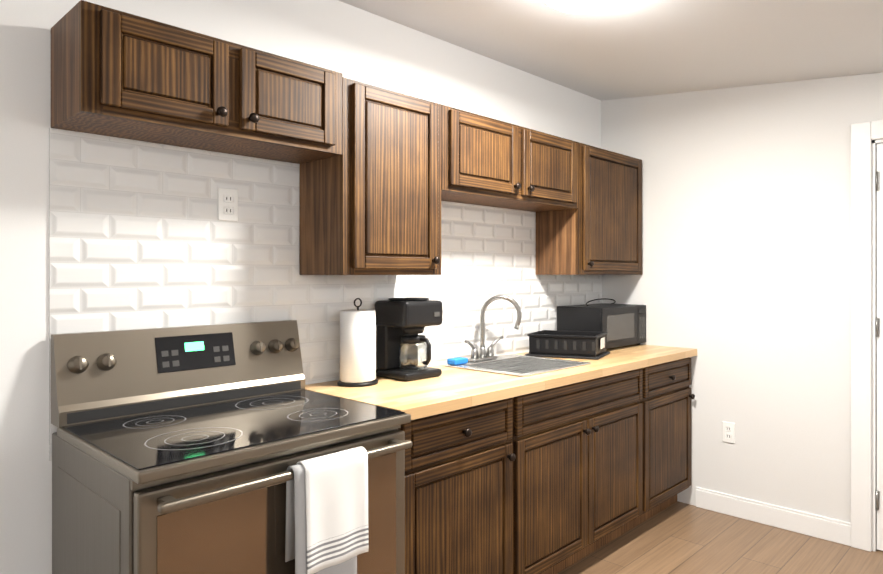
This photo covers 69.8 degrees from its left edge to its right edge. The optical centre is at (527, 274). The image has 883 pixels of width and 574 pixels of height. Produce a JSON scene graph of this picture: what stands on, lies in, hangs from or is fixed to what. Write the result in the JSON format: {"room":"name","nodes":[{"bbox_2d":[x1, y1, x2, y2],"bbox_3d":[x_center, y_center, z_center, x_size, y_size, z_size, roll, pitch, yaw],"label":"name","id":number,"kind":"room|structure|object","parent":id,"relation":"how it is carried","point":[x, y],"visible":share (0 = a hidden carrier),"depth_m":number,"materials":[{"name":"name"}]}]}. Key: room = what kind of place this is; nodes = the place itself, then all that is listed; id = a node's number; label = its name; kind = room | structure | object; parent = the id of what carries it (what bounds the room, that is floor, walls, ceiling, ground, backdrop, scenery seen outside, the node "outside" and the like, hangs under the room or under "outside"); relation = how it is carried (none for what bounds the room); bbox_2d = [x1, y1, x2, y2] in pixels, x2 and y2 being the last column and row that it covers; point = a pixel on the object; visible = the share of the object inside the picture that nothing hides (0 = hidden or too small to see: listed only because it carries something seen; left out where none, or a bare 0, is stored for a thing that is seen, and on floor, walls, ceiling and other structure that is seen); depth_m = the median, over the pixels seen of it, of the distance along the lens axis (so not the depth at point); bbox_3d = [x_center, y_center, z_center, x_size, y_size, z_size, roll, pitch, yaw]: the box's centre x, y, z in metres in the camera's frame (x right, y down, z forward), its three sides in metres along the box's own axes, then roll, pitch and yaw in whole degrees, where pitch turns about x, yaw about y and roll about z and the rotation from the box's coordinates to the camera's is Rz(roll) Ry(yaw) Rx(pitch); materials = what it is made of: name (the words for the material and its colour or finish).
{"room":"kitchen","nodes":[
{"label":"kitchen","id":0,"kind":"room"},
{"bbox_2d":[0,0,600,573],"bbox_3d":[-1.313,0.048,2.019,0.100,2.600,5.600,0,0,40],"label":"wall","id":1,"kind":"structure","parent":0,"point":[352,42],"depth_m":1.83,"materials":[{"name":"paint"}]},
{"bbox_2d":[51,0,341,163],"bbox_3d":[-1.010,-0.574,2.019,0.348,0.291,0.787,0,0,40],"label":"upper cabinet","id":2,"kind":"object","parent":1,"relation":"attached to","point":[118,74],"visible":1,"depth_m":1.85,"materials":[{"name":"brown wood"}]},
{"bbox_2d":[49,128,601,460],"bbox_3d":[-0.461,0.061,2.945,0.005,0.976,2.915,0,0,40],"label":"tile backsplash","id":3,"kind":"structure","parent":1,"relation":"attached to","point":[141,236],"depth_m":2.23,"materials":[{"name":"white tile"}]},
{"bbox_2d":[218,188,237,220],"bbox_3d":[-1.063,-0.247,2.220,0.010,0.115,0.070,0,0,40],"label":"outlet","id":4,"kind":"object","parent":3,"relation":"attached to","point":[227,204],"visible":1,"depth_m":2.22,"materials":[{"name":"white plastic"}]},
{"bbox_2d":[300,77,440,274],"bbox_3d":[-0.603,-0.352,2.500,0.348,0.710,0.470,0,0,40],"label":"upper cabinet","id":5,"kind":"object","parent":1,"relation":"attached to","point":[370,200],"visible":1,"depth_m":2.36,"materials":[{"name":"brown wood"}]},
{"bbox_2d":[441,104,577,211],"bbox_3d":[-0.136,-0.529,3.052,0.348,0.355,0.972,0,0,40],"label":"upper cabinet","id":6,"kind":"object","parent":1,"relation":"attached to","point":[488,161],"visible":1,"depth_m":2.90,"materials":[{"name":"brown wood"}]},
{"bbox_2d":[536,142,641,274],"bbox_3d":[0.397,-0.351,3.683,0.348,0.710,0.676,0,0,40],"label":"upper cabinet","id":7,"kind":"object","parent":1,"relation":"attached to","point":[598,231],"visible":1,"depth_m":3.49,"materials":[{"name":"brown wood"}]},
{"bbox_2d":[339,0,882,100],"bbox_3d":[0.252,-0.987,0.695,4.200,0.499,5.600,0,0,40],"label":"ceiling","id":8,"kind":"structure","parent":0,"point":[621,49],"depth_m":2.77,"materials":[{"name":"paint"}]},
{"bbox_2d":[542,0,619,13],"bbox_3d":[0.197,-1.013,2.287,0.300,0.046,0.300,0,0,40],"label":"ceiling light fixture","id":9,"kind":"object","parent":8,"relation":"attached to","point":[578,6],"visible":1,"depth_m":2.32,"materials":[{"name":"white glass"}]},
{"bbox_2d":[557,501,882,573],"bbox_3d":[0.252,1.398,0.695,4.200,0.100,5.600,0,0,40],"label":"floor","id":10,"kind":"structure","parent":0,"point":[677,537],"depth_m":3.04,"materials":[{"name":"brown wood"}]},
{"bbox_2d":[51,320,411,573],"bbox_3d":[-0.860,0.762,1.873,0.752,1.172,0.760,0,0,40],"label":"range","id":11,"kind":"object","parent":10,"relation":"on","point":[178,450],"visible":1,"depth_m":1.77,"materials":[{"name":"silver metal"}]},
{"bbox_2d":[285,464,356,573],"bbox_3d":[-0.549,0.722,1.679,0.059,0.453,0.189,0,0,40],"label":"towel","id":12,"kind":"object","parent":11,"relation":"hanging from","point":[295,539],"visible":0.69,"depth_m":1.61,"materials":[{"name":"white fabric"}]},
{"bbox_2d":[296,447,368,573],"bbox_3d":[-0.530,0.634,1.701,0.069,0.289,0.190,0,0,40],"label":"towel","id":13,"kind":"object","parent":11,"relation":"hanging from","point":[336,486],"visible":1,"depth_m":1.68,"materials":[{"name":"white fabric"}]},
{"bbox_2d":[398,398,515,573],"bbox_3d":[-0.462,0.911,2.421,0.656,0.875,0.581,0,0,40],"label":"base cabinet","id":14,"kind":"object","parent":10,"relation":"on","point":[459,491],"visible":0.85,"depth_m":2.23,"materials":[{"name":"brown wood"}]},
{"bbox_2d":[511,369,642,573],"bbox_3d":[0.050,0.911,3.026,0.656,0.875,1.001,0,0,40],"label":"base cabinet","id":15,"kind":"object","parent":10,"relation":"on","point":[578,474],"visible":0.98,"depth_m":2.77,"materials":[{"name":"brown wood"}]},
{"bbox_2d":[305,344,696,419],"bbox_3d":[0.041,0.453,3.021,0.657,0.038,2.147,0,0,40],"label":"countertop","id":16,"kind":"structure","parent":15,"relation":"on","point":[448,389],"depth_m":2.48,"materials":[{"name":"beige wood"}]},
{"bbox_2d":[337,298,377,386],"bbox_3d":[-0.672,0.264,2.475,0.156,0.339,0.156,0,0,40],"label":"paper towel holder","id":17,"kind":"object","parent":16,"relation":"on","point":[357,347],"visible":1,"depth_m":2.42,"materials":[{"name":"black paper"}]},
{"bbox_2d":[374,297,442,380],"bbox_3d":[-0.493,0.267,2.641,0.248,0.333,0.208,0,0,40],"label":"coffee maker","id":18,"kind":"object","parent":16,"relation":"on","point":[402,323],"visible":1,"depth_m":2.60,"materials":[{"name":"black plastic"}]},
{"bbox_2d":[464,295,521,361],"bbox_3d":[-0.178,0.264,3.064,0.176,0.323,0.267,0,0,40],"label":"faucet","id":19,"kind":"object","parent":16,"relation":"on","point":[481,354],"visible":1,"depth_m":3.10,"materials":[{"name":"silver metal"}]},
{"bbox_2d":[442,354,590,376],"bbox_3d":[-0.051,0.517,2.985,0.510,0.180,0.505,0,0,40],"label":"sink basin","id":20,"kind":"object","parent":16,"relation":"in","point":[518,365],"visible":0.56,"depth_m":3.12,"materials":[{"name":"silver metal"}]},
{"bbox_2d":[447,357,467,364],"bbox_3d":[-0.332,0.412,2.963,0.058,0.027,0.086,0,0,40],"label":"sponge","id":21,"kind":"object","parent":20,"relation":"on","point":[457,361],"visible":0.98,"depth_m":2.94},
{"bbox_2d":[525,330,609,359],"bbox_3d":[0.218,0.375,3.359,0.400,0.117,0.280,0,0,20],"label":"dish rack","id":22,"kind":"object","parent":16,"relation":"on","point":[569,344],"visible":1,"depth_m":3.26,"materials":[{"name":"black plastic"}]},
{"bbox_2d":[557,303,645,348],"bbox_3d":[0.451,0.311,3.756,0.322,0.245,0.491,0,0,40],"label":"microwave","id":23,"kind":"object","parent":16,"relation":"on","point":[623,324],"visible":0.83,"depth_m":3.61,"materials":[{"name":"black plastic"}]},
{"bbox_2d":[586,298,615,305],"bbox_3d":[0.450,0.167,3.763,0.106,0.042,0.305,0,0,40],"label":"cord","id":24,"kind":"object","parent":23,"relation":"on","point":[600,299],"visible":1,"depth_m":3.75,"materials":[{"name":"black plastic"}]},
{"bbox_2d":[628,357,694,530],"bbox_3d":[0.556,0.911,3.624,0.656,0.875,0.561,0,0,40],"label":"base cabinet","id":25,"kind":"object","parent":10,"relation":"on","point":[667,398],"visible":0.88,"depth_m":3.41,"materials":[{"name":"brown wood"}]},
{"bbox_2d":[601,72,882,550],"bbox_3d":[2.071,0.048,2.768,4.100,2.600,0.085,0,0,40],"label":"wall","id":26,"kind":"structure","parent":0,"point":[741,284],"depth_m":3.41,"materials":[{"name":"paint"}]},
{"bbox_2d":[723,421,734,443],"bbox_3d":[1.127,0.887,3.504,0.070,0.115,0.010,0,0,40],"label":"outlet","id":27,"kind":"object","parent":26,"relation":"attached to","point":[728,432],"visible":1,"depth_m":3.50,"materials":[{"name":"white plastic"}]},
{"bbox_2d":[696,487,850,545],"bbox_3d":[2.253,1.291,2.549,3.340,0.114,0.014,0,0,40],"label":"baseboard","id":28,"kind":"structure","parent":26,"relation":"attached to","point":[819,526],"depth_m":3.33,"materials":[{"name":"white wood"}]},
{"bbox_2d":[851,120,882,551],"bbox_3d":[2.034,0.303,2.786,1.060,2.090,0.105,0,0,40],"label":"door frame","id":29,"kind":"structure","parent":26,"relation":"attached to","point":[865,137],"depth_m":3.05,"materials":[{"name":"white wood"}]},
{"bbox_2d":[876,143,882,550],"bbox_3d":[2.005,0.353,2.753,0.846,1.974,0.117,0,0,40],"label":"door","id":30,"kind":"structure","parent":26,"relation":"in","point":[879,336],"depth_m":3.03,"materials":[{"name":"white metal"}]}
]}

